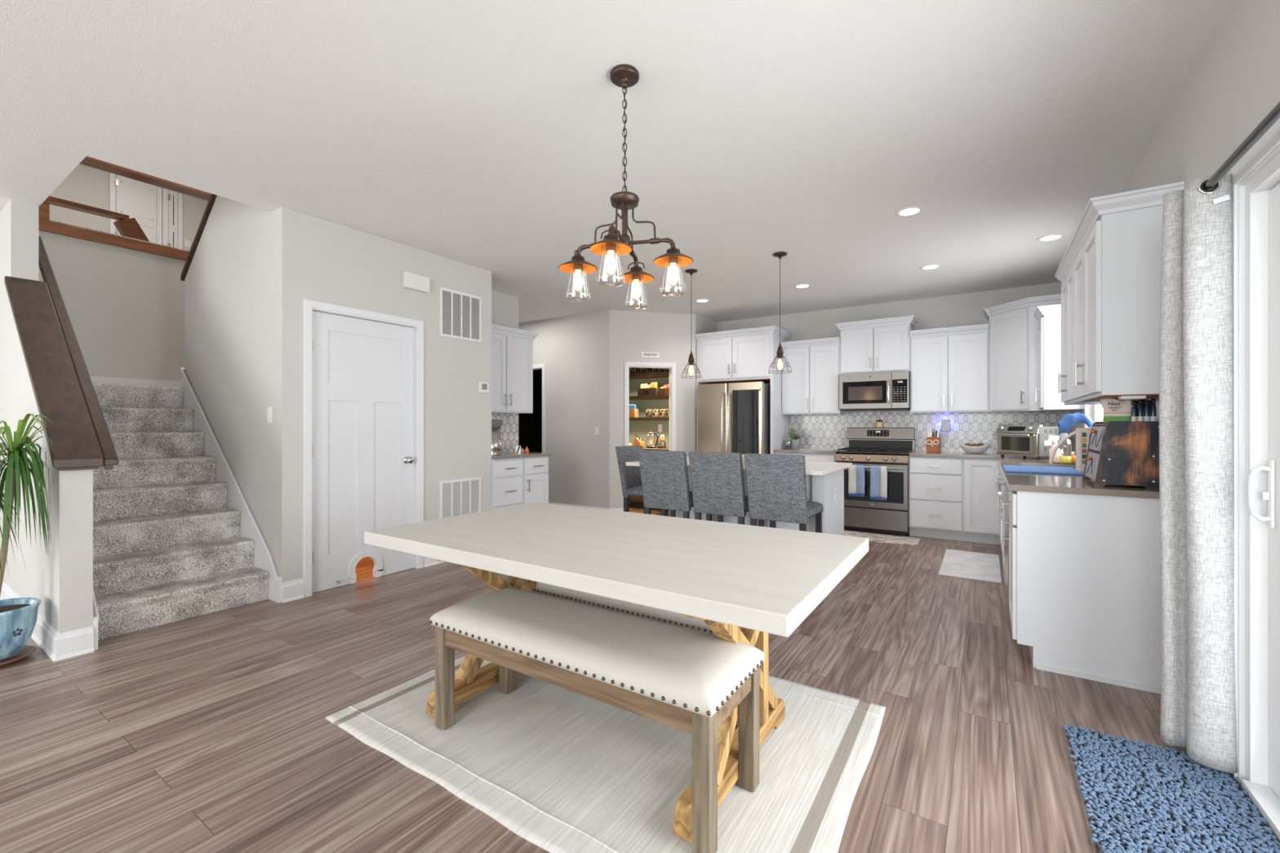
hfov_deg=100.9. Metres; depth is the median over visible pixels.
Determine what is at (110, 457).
handrail
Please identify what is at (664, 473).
counter stool
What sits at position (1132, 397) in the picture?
puck light
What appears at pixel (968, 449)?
fruit bowl
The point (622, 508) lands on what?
baseboard
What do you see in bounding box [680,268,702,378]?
cage pendant light
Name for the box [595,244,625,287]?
glass jar
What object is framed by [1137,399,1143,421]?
oil bottle
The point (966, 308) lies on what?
wall
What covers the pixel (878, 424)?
candle jar
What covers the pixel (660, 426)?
wall outlet
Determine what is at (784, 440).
glass jar
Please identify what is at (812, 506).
seat cushion
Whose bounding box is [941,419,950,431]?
wall outlet
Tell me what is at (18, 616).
potted plant
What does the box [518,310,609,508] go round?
wall
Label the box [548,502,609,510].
baseboard
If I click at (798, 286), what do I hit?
recessed light
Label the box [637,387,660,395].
crate
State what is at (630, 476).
counter stool
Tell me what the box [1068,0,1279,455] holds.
wall
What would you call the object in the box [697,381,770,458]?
refrigerator
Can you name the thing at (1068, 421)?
cloth
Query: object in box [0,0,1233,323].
ceiling
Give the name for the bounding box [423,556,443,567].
baseboard
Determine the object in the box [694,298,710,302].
recessed light
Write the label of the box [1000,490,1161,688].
base cabinet
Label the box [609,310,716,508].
wall
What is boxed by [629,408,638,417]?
cardboard box
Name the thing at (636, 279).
glass jar
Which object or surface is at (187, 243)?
light switch
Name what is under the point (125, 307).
wall
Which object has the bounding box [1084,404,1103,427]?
window
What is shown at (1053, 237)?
recessed light
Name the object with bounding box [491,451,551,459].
countertop
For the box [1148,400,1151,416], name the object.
oil bottle
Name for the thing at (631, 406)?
packet
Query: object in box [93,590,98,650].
trim
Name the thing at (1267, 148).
trim
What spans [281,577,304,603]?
baseboard
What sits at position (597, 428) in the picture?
light switch
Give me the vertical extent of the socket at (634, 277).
0.029 m
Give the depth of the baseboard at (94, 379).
5.00 m
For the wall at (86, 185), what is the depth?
7.78 m
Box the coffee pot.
[491,441,502,455]
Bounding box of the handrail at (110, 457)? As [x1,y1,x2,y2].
[38,235,118,470]
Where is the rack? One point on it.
(1082, 434)
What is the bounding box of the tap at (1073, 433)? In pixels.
[1048,426,1092,463]
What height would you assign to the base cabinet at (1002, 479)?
0.883 m
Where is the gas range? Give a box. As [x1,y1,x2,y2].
[835,427,915,536]
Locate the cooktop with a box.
[835,449,914,454]
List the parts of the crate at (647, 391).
label plate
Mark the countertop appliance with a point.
(496, 446)
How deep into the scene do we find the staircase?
3.66 m
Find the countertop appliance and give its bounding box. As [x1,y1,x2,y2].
[491,419,502,455]
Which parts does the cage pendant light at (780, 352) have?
cord, bulb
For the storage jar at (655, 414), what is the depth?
7.84 m
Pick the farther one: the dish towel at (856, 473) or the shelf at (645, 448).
the shelf at (645, 448)
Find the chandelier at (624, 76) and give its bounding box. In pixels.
[558,63,693,310]
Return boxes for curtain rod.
[1204,101,1279,189]
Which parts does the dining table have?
post, rail, post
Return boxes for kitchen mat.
[844,530,919,546]
[937,549,1001,583]
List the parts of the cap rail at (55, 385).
cap moulding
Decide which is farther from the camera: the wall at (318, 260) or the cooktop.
the cooktop
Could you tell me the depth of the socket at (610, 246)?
2.04 m
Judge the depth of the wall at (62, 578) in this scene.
3.08 m
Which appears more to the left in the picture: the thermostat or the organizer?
the thermostat
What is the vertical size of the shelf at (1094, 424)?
0.010 m
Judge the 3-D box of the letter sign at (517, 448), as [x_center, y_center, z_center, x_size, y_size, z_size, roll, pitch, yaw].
[-1.300,0.258,5.632,0.060,0.085,0.016,0,0,-37]
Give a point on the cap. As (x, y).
(211, 200)
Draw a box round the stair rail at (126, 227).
[49,195,149,241]
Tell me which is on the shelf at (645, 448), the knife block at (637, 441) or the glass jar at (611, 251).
the knife block at (637, 441)
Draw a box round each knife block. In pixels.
[634,434,644,448]
[925,428,940,453]
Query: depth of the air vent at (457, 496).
4.85 m
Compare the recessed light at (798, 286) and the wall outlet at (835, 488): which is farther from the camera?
the recessed light at (798, 286)
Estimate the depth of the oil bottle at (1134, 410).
2.57 m
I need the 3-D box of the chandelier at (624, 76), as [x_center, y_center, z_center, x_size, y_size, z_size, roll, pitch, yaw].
[-0.065,-1.025,2.256,0.465,0.960,0.465,0,0,-32]
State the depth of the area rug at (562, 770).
1.88 m
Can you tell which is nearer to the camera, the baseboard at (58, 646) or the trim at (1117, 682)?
the trim at (1117, 682)
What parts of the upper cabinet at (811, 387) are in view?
door, crown, door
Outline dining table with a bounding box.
[364,502,868,843]
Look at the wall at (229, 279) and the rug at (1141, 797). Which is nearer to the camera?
the rug at (1141, 797)
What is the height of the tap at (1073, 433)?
0.295 m
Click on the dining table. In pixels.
(748, 584)
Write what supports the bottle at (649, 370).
on the shelf at (659, 375)
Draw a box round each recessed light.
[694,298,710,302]
[793,284,811,288]
[894,205,924,217]
[920,263,942,270]
[1036,233,1065,241]
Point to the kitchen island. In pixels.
(822, 478)
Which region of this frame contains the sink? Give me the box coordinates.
[1019,462,1075,468]
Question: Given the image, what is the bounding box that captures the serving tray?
[798,448,836,450]
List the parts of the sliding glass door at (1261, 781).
handle, sash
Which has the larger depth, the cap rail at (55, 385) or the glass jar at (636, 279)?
the cap rail at (55, 385)
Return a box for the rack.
[1075,427,1091,472]
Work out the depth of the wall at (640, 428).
8.42 m
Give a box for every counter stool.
[615,444,666,515]
[638,449,711,520]
[688,451,764,526]
[744,453,823,533]
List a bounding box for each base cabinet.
[491,455,548,509]
[774,452,836,462]
[908,455,963,541]
[963,457,1000,545]
[995,464,1002,549]
[996,471,1004,568]
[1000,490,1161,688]
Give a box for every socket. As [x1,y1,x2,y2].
[573,262,582,271]
[605,242,616,252]
[631,274,640,280]
[668,256,678,264]
[688,350,694,365]
[776,342,783,359]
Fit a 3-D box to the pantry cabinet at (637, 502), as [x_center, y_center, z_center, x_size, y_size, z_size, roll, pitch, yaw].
[0.183,0.796,7.896,1.570,0.837,0.555,0,0,33]
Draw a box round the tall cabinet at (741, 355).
[694,325,792,453]
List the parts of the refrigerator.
door, handle, handle, glass panel, door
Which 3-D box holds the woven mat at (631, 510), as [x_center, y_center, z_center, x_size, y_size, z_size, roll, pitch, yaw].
[-0.089,1.210,7.444,0.800,0.010,0.400,0,0,33]
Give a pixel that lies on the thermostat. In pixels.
(483, 387)
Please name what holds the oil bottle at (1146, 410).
on the organizer
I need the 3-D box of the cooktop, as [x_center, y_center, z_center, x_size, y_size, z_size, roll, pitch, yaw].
[2.748,0.305,6.173,0.758,0.017,0.600,0,0,33]
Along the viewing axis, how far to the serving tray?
6.46 m
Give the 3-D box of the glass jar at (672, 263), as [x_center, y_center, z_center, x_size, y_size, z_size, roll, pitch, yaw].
[0.139,-0.624,2.208,0.115,0.158,0.115,0,0,33]
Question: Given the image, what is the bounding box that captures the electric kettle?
[645,431,658,448]
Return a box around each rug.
[325,654,885,852]
[1062,724,1279,852]
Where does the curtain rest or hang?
hanging from the curtain rod
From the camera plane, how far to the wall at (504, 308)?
6.05 m
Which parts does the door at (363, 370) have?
cat hole frame, knob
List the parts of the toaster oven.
handle, door glass, door, control panel, knob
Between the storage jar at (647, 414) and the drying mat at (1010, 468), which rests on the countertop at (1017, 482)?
the drying mat at (1010, 468)
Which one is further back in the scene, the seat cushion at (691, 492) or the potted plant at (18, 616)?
the seat cushion at (691, 492)
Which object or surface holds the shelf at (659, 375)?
attached to the wall at (640, 428)
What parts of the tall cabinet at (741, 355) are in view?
panel, door, crown, door, panel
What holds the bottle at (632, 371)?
on the shelf at (659, 375)
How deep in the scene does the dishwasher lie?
3.34 m
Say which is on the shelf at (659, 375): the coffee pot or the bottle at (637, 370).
the bottle at (637, 370)
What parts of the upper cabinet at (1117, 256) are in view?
handle, handle, door, door, crown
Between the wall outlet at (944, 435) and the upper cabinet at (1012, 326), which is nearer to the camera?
the upper cabinet at (1012, 326)
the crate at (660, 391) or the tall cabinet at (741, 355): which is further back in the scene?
the crate at (660, 391)
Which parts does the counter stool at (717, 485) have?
leg, backrest, leg, leg, nailhead trim, leg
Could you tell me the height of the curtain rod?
0.071 m
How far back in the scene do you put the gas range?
5.97 m
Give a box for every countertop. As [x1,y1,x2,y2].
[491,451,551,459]
[773,448,841,453]
[909,450,1159,498]
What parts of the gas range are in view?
control panel, oven door, drawer, vent panel, handle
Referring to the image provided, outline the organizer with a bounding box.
[1082,421,1159,488]
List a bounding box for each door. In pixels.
[109,172,161,244]
[162,187,182,248]
[312,311,413,592]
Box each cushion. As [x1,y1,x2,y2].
[430,587,764,717]
[536,582,715,635]
[630,485,642,490]
[689,491,693,500]
[745,495,748,505]
[807,501,822,511]
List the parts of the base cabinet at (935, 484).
drawer, drawer, drawer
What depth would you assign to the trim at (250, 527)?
4.03 m
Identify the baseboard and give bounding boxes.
[0,581,93,662]
[89,376,182,386]
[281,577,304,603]
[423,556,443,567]
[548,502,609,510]
[609,507,623,511]
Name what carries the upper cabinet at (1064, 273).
attached to the wall at (1234, 84)
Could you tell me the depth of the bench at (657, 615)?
2.23 m
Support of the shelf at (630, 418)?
attached to the wall at (640, 428)
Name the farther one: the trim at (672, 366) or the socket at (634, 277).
the trim at (672, 366)
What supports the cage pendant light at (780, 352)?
hanging from the ceiling
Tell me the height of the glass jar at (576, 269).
0.158 m
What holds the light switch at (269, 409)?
attached to the wall at (229, 279)
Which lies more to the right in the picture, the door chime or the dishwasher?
the dishwasher
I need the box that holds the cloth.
[1056,412,1093,435]
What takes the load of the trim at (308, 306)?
attached to the wall at (318, 260)
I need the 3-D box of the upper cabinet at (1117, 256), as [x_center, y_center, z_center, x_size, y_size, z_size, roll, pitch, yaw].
[2.491,-0.608,2.770,0.329,0.932,0.860,0,0,33]
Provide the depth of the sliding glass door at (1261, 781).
1.74 m
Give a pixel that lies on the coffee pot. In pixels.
(496, 446)
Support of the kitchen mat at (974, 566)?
on the floor at (211, 732)
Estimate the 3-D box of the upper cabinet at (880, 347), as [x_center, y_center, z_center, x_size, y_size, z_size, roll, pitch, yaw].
[2.835,-0.933,6.348,0.858,0.621,0.386,0,0,33]
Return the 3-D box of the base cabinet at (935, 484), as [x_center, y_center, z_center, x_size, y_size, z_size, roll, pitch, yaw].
[3.305,0.773,5.871,0.507,0.883,0.669,0,0,33]
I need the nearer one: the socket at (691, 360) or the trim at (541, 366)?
the socket at (691, 360)
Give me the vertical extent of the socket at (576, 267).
0.029 m
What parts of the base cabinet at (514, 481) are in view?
drawer, drawer, drawer, drawer, door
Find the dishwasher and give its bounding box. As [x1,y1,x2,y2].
[995,478,1009,608]
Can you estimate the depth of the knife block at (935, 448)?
5.90 m
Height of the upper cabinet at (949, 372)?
0.929 m
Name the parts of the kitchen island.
panel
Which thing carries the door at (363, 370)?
in the wall at (318, 260)
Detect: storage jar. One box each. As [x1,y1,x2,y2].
[645,409,652,417]
[652,408,659,417]
[659,408,666,417]
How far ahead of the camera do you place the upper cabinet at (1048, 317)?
4.74 m
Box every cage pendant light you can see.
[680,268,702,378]
[768,251,791,373]
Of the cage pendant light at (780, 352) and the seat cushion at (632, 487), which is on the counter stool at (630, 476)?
the seat cushion at (632, 487)
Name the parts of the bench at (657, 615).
nailhead trim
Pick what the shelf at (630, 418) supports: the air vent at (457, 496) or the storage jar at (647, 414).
the storage jar at (647, 414)
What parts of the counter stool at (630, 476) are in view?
leg, nailhead trim, backrest, seat, leg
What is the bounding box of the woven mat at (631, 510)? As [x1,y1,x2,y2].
[629,507,661,515]
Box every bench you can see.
[429,587,764,852]
[533,582,737,729]
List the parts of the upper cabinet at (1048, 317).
handle, door, crown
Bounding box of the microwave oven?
[839,370,910,411]
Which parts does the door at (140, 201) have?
panel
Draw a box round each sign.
[515,445,520,453]
[641,351,659,357]
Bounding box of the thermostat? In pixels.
[478,382,488,393]
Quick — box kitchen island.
[626,457,852,535]
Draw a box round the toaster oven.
[992,424,1067,459]
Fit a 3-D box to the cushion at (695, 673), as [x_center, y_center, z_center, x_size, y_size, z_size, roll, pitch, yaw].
[-0.210,0.757,1.944,1.234,0.077,0.412,0,0,33]
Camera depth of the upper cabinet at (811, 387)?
6.62 m
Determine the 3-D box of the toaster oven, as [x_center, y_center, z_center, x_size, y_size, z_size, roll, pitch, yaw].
[3.560,0.145,4.832,0.368,0.309,0.426,0,0,-12]
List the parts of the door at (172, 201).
panel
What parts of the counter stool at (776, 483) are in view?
leg, leg, leg, seat, leg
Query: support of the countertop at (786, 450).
on the base cabinet at (808, 456)
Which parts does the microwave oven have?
door glass, door, handle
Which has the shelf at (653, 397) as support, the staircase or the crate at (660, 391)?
the crate at (660, 391)
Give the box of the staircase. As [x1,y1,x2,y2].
[92,382,269,639]
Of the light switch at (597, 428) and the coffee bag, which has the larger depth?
the light switch at (597, 428)
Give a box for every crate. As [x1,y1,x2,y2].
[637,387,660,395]
[657,388,665,395]
[665,387,669,395]
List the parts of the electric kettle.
handle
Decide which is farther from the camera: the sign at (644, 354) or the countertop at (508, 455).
the sign at (644, 354)
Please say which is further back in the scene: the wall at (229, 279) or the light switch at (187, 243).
the light switch at (187, 243)
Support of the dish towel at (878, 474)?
hanging from the gas range
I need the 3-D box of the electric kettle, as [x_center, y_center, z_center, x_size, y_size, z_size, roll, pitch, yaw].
[0.172,0.210,7.831,0.156,0.245,0.197,0,0,-18]
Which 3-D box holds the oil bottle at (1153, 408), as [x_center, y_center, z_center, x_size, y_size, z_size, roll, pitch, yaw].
[2.457,-0.070,2.527,0.021,0.120,0.020,0,0,33]
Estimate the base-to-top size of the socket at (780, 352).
0.145 m
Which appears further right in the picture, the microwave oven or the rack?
the rack
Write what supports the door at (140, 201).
in the wall at (86, 185)
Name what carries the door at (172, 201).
in the wall at (86, 185)
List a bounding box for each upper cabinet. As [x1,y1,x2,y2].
[491,323,538,413]
[780,337,845,414]
[835,315,917,374]
[909,324,988,413]
[983,293,1077,412]
[1033,303,1084,410]
[1054,249,1101,404]
[1066,181,1184,401]
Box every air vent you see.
[440,286,481,342]
[440,476,480,518]
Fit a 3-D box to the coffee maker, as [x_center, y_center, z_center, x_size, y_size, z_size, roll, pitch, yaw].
[0.316,0.229,7.705,0.144,0.202,0.142,0,0,33]
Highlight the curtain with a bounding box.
[1159,173,1237,773]
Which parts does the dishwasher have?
handle, panel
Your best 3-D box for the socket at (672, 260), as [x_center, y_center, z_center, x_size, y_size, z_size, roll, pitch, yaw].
[0.139,-0.693,2.208,0.042,0.029,0.041,0,0,33]
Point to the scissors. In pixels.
(926, 440)
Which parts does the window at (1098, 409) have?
pane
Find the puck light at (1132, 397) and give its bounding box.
[1118,395,1146,399]
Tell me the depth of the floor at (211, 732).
2.17 m
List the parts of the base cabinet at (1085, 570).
handle, handle, drawer, door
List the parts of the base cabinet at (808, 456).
drawer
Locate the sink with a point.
(1073, 466)
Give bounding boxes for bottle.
[630,367,635,374]
[635,368,640,373]
[641,368,646,373]
[647,368,652,373]
[1047,435,1060,462]
[1058,438,1071,463]
[1068,451,1075,463]
[1131,400,1137,421]
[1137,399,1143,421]
[1143,400,1150,421]
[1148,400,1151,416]
[1150,398,1156,422]
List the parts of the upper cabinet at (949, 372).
door, handle, crown, door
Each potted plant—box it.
[0,408,53,666]
[783,428,804,448]
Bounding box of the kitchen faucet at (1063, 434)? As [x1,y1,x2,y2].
[1060,416,1091,439]
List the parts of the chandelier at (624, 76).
lamp shade, bulb, arm, bulb, lamp shade, arm, plate, stem, cord, arm, lamp shade, bulb, arm, lamp shade, bulb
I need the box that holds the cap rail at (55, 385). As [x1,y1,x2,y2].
[4,275,103,471]
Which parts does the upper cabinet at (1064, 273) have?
handle, handle, crown, door, door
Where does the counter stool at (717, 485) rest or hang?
on the floor at (211, 732)
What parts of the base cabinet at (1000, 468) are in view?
door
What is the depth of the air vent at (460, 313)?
4.86 m
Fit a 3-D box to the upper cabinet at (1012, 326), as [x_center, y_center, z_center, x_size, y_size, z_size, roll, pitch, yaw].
[3.971,-0.695,5.415,0.748,1.099,0.703,0,0,33]
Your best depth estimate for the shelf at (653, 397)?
7.92 m
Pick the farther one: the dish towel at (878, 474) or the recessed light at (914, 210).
the dish towel at (878, 474)
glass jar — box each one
[564,264,591,302]
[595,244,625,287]
[623,274,648,310]
[659,257,687,297]
[783,440,791,448]
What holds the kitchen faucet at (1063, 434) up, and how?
on the countertop at (1017, 482)
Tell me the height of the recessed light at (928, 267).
0.006 m
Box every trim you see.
[38,155,211,260]
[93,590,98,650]
[180,367,281,603]
[302,298,423,597]
[533,364,545,452]
[624,361,675,515]
[1035,664,1160,693]
[1226,117,1279,782]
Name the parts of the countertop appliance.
lid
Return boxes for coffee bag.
[1099,398,1131,423]
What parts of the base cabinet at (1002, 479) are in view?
handle, door, drawer, door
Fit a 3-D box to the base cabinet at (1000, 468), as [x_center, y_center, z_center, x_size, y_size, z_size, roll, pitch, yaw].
[3.623,0.773,4.798,0.656,0.883,0.893,0,0,33]
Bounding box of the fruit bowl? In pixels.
[959,443,990,453]
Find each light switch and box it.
[184,239,190,248]
[266,406,272,422]
[595,426,599,435]
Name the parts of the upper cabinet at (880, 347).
door, crown, door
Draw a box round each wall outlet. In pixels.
[657,424,662,431]
[834,487,837,502]
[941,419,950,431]
[941,432,947,442]
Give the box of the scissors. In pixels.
[925,440,939,446]
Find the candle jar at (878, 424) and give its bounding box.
[875,419,883,427]
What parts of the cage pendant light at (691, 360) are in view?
cord, bulb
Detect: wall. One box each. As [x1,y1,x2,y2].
[0,198,93,633]
[38,230,186,381]
[49,164,208,250]
[184,195,274,556]
[274,206,491,582]
[491,290,518,452]
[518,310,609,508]
[518,367,669,452]
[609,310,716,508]
[716,282,1068,454]
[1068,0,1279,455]
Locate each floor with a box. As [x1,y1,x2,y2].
[0,507,1241,852]
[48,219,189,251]
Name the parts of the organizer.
drawer, panel, drawer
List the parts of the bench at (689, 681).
leg, leg, rail, nailhead trim, leg, rail, leg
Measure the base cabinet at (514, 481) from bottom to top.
0.883 m
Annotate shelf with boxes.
[629,372,669,379]
[629,395,669,400]
[629,417,669,420]
[644,446,669,450]
[1093,423,1106,425]
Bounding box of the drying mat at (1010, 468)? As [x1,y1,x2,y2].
[1003,465,1083,475]
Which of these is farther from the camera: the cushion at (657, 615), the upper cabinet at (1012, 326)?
the upper cabinet at (1012, 326)
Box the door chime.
[402,271,430,293]
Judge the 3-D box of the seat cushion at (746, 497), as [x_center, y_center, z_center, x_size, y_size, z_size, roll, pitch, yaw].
[0.681,0.543,3.926,0.377,0.024,0.385,0,0,33]
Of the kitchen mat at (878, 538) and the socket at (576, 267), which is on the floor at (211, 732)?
the kitchen mat at (878, 538)
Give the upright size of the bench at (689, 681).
0.484 m
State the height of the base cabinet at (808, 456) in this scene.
0.883 m
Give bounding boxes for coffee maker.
[656,434,666,448]
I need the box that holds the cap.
[180,193,217,280]
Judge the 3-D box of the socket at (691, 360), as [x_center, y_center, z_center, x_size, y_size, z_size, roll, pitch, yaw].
[0.498,-0.657,5.127,0.060,0.145,0.060,0,0,33]
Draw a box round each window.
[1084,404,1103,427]
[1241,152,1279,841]
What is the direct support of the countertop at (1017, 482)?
on the base cabinet at (1000, 468)
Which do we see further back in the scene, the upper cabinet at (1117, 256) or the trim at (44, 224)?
the trim at (44, 224)
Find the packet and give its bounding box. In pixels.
[629,404,635,408]
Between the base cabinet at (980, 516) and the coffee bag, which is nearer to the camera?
the coffee bag
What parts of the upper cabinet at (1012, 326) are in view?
door, handle, crown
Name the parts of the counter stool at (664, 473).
leg, backrest, leg, leg, nailhead trim, leg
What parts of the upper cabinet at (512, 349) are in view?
door, handle, crown, door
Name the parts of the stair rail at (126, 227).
rail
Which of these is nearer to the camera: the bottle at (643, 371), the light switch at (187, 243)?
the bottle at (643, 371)
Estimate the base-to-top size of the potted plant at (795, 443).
0.267 m
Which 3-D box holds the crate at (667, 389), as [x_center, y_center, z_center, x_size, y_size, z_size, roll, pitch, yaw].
[0.426,-0.500,7.788,0.075,0.105,0.100,0,0,33]
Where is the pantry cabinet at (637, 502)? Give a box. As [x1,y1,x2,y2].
[629,496,669,511]
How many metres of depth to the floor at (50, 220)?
4.99 m
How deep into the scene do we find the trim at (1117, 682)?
2.50 m
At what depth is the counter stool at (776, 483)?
3.44 m
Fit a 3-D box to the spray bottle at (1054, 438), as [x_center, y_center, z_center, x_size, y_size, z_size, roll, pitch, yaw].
[3.405,0.188,4.345,0.081,0.225,0.071,0,0,33]
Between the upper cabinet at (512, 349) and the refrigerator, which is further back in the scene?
the refrigerator
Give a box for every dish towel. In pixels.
[848,465,865,497]
[870,466,887,500]
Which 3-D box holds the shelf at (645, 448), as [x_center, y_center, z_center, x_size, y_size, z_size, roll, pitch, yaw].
[0.175,0.355,7.883,1.570,0.044,0.585,0,0,33]

